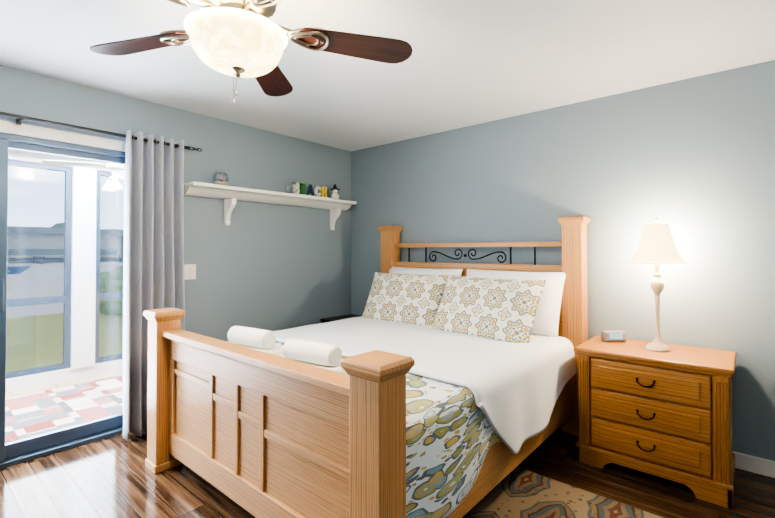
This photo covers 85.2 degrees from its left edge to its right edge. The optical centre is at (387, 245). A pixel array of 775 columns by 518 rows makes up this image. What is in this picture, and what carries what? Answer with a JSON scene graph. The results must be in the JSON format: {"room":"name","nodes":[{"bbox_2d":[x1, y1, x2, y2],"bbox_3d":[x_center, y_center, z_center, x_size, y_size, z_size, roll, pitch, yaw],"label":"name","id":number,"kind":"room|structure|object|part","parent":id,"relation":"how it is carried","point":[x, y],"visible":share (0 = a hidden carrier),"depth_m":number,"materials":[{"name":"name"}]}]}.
{"room":"bedroom","nodes":[
{"label":"bedroom","id":0,"kind":"room"},
{"bbox_2d":[6,149,123,391],"bbox_3d":[-4.139,0.223,3.341,0.180,2.280,8.200,-1,-1,41],"label":"window","id":1,"kind":"structure","parent":0,"point":[86,324],"depth_m":4.32,"materials":[{"name":"clear glass"}]},
{"bbox_2d":[0,65,350,429],"bbox_3d":[-2.160,0.137,2.831,0.150,2.440,5.200,-1,-1,41],"label":"wall","id":2,"kind":"structure","parent":0,"point":[269,266],"depth_m":3.72,"materials":[{"name":"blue paint"}]},
{"bbox_2d":[0,120,125,468],"bbox_3d":[-2.495,0.297,2.444,0.122,2.110,1.920,-1,-1,41],"label":"sliding glass door","id":3,"kind":"structure","parent":2,"relation":"attached to","point":[24,137],"depth_m":2.76,"materials":[{"name":"blue"}]},
{"bbox_2d":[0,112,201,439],"bbox_3d":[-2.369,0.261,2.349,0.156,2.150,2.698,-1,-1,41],"label":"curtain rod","id":4,"kind":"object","parent":2,"relation":"attached to","point":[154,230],"visible":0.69,"depth_m":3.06,"materials":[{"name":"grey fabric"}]},
{"bbox_2d":[123,130,184,439],"bbox_3d":[-1.708,0.270,3.120,0.156,2.150,0.440,-1,-1,41],"label":"curtain","id":5,"kind":"object","parent":4,"relation":"hanging from","point":[154,167],"depth_m":3.07,"materials":[{"name":"grey fabric"}]},
{"bbox_2d":[184,264,195,279],"bbox_3d":[-1.589,0.213,3.368,0.014,0.120,0.120,-1,-1,41],"label":"light switch","id":6,"kind":"object","parent":2,"relation":"attached to","point":[189,271],"visible":0.81,"depth_m":3.37,"materials":[{"name":"white plastic"}]},
{"bbox_2d":[184,170,356,229],"bbox_3d":[-0.980,-0.410,3.940,0.203,0.487,1.770,-1,-1,41],"label":"shelf","id":7,"kind":"object","parent":2,"relation":"attached to","point":[231,195],"visible":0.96,"depth_m":3.81,"materials":[{"name":"white wood"}]},
{"bbox_2d":[0,370,774,517],"bbox_3d":[-1.835,1.399,1.351,6.350,0.120,8.200,-1,-1,41],"label":"floor","id":8,"kind":"structure","parent":0,"point":[113,477],"depth_m":2.36,"materials":[{"name":"laminate"}]},
{"bbox_2d":[5,375,121,442],"bbox_3d":[-2.799,1.360,3.430,1.320,0.008,2.000,-1,-1,41],"label":"rug","id":9,"kind":"object","parent":8,"relation":"on","point":[74,416],"depth_m":3.53,"materials":[{"name":"multicoloured fabric"}]},
{"bbox_2d":[320,314,361,322],"bbox_3d":[-0.381,1.065,4.350,0.440,0.620,0.440,-1,-1,41],"label":"side table","id":10,"kind":"object","parent":8,"relation":"on","point":[335,318],"visible":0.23,"depth_m":4.41,"materials":[{"name":"brown wood"}]},
{"bbox_2d":[143,216,590,517],"bbox_3d":[-0.002,0.572,2.849,1.953,1.570,2.345,-1,-1,41],"label":"bed","id":11,"kind":"object","parent":8,"relation":"on","point":[426,389],"visible":1,"depth_m":2.14,"materials":[{"name":"brown wood"}]},
{"bbox_2d":[273,316,576,453],"bbox_3d":[0.177,0.846,2.958,1.813,0.427,1.356,-1,-1,41],"label":"duvet","id":12,"kind":"object","parent":11,"relation":"on","point":[513,387],"depth_m":2.46,"materials":[{"name":"white fabric"}]},
{"bbox_2d":[462,467,662,517],"bbox_3d":[0.359,1.335,1.460,0.780,0.011,2.220,-1,-1,41],"label":"rug","id":13,"kind":"object","parent":8,"relation":"on","point":[517,492],"visible":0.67,"depth_m":2.19,"materials":[{"name":"fabric"}]},
{"bbox_2d":[574,335,736,508],"bbox_3d":[1.638,0.999,2.595,0.784,0.710,0.538,-1,-1,41],"label":"nightstand","id":14,"kind":"object","parent":8,"relation":"on","point":[665,415],"visible":1,"depth_m":2.38,"materials":[{"name":"brown wood"}]},
{"bbox_2d":[601,330,626,341],"bbox_3d":[1.520,0.610,2.830,0.150,0.070,0.062,0,-1,3],"label":"clock radio","id":15,"kind":"object","parent":14,"relation":"on","point":[613,335],"visible":0.96,"depth_m":2.80,"materials":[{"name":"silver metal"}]},
{"bbox_2d":[628,215,687,351],"bbox_3d":[1.672,0.228,2.614,0.316,0.831,0.316,-1,-1,41],"label":"lamp","id":16,"kind":"object","parent":14,"relation":"on","point":[657,247],"visible":1,"depth_m":2.56,"materials":[{"name":"cream painted wood"},{"name":"cream fabric"}]},
{"bbox_3d":[1.672,-0.007,2.617,0.316,0.239,0.316,-1,-1,41],"label":"lamp shade","id":17,"kind":"part","parent":16,"relation":"part of","materials":[{"name":"white fabric"}]},
{"bbox_2d":[0,0,774,151],"bbox_3d":[-0.528,-1.160,1.447,4.450,0.120,5.500,-1,-1,41],"label":"ceiling","id":18,"kind":"structure","parent":0,"point":[466,63],"depth_m":2.44,"materials":[{"name":"white paint"}]},
{"bbox_2d":[90,0,412,103],"bbox_3d":[-0.587,-0.819,1.569,1.360,0.558,1.337,-1,-1,41],"label":"ceiling fan","id":19,"kind":"object","parent":18,"relation":"hanging from","point":[242,38],"visible":1,"depth_m":1.60,"materials":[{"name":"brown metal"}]},
{"bbox_3d":[-0.573,-0.741,1.613,0.372,0.138,0.372,-1,-1,41],"label":"lamp shade","id":20,"kind":"part","parent":19,"relation":"part of","materials":[{"name":"white glass"}]},
{"bbox_2d":[351,60,774,460],"bbox_3d":[1.213,0.144,3.462,4.450,2.440,0.150,-1,-1,41],"label":"wall","id":21,"kind":"structure","parent":0,"point":[690,162],"depth_m":2.94,"materials":[{"name":"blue paint"}]},
{"bbox_2d":[732,451,774,477],"bbox_3d":[1.144,1.316,3.398,4.110,0.095,0.017,-1,-1,41],"label":"baseboard","id":22,"kind":"structure","parent":21,"relation":"attached to","point":[757,465],"depth_m":2.49,"materials":[{"name":"white wood"}]},
{"bbox_3d":[-3.524,-1.003,2.828,1.900,0.160,8.200,-1,-1,41],"label":"ceiling","id":23,"kind":"structure","parent":0,"visible":0},
{"bbox_2d":[40,159,123,207],"bbox_3d":[-2.487,-0.629,3.965,1.165,0.559,1.120,-1,-1,41],"label":"ceiling fan","id":24,"kind":"object","parent":23,"relation":"hanging from","point":[115,186],"depth_m":3.86,"materials":[{"name":"white"}]},
{"label":"outside","id":25,"kind":"structure","parent":0,"visible":0},
{"bbox_2d":[6,262,122,371],"bbox_3d":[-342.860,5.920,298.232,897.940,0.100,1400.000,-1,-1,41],"label":"ground","id":26,"kind":"structure","parent":25,"point":[15,336],"depth_m":12.82,"materials":[{"name":"green plant"}]},
{"bbox_2d":[7,262,30,273],"bbox_3d":[-36.332,1.157,39.614,4.400,3.100,1.500,1,-1,-39],"label":"boat","id":27,"kind":"object","parent":26,"relation":"on","point":[15,270],"depth_m":39.74,"materials":[{"name":"blue"}]},
{"bbox_2d":[7,222,122,263],"bbox_3d":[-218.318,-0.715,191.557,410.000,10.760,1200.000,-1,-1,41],"label":"shore","id":28,"kind":"structure","parent":26,"relation":"on","point":[56,242],"depth_m":81.30,"materials":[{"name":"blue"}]},
{"bbox_2d":[99,265,122,313],"bbox_3d":[-9.324,1.478,14.464,1.426,1.801,2.316,-1,-1,41],"label":"bush","id":29,"kind":"object","parent":26,"relation":"on","point":[115,305],"depth_m":14.02,"materials":[{"name":"green plant"}]}
]}

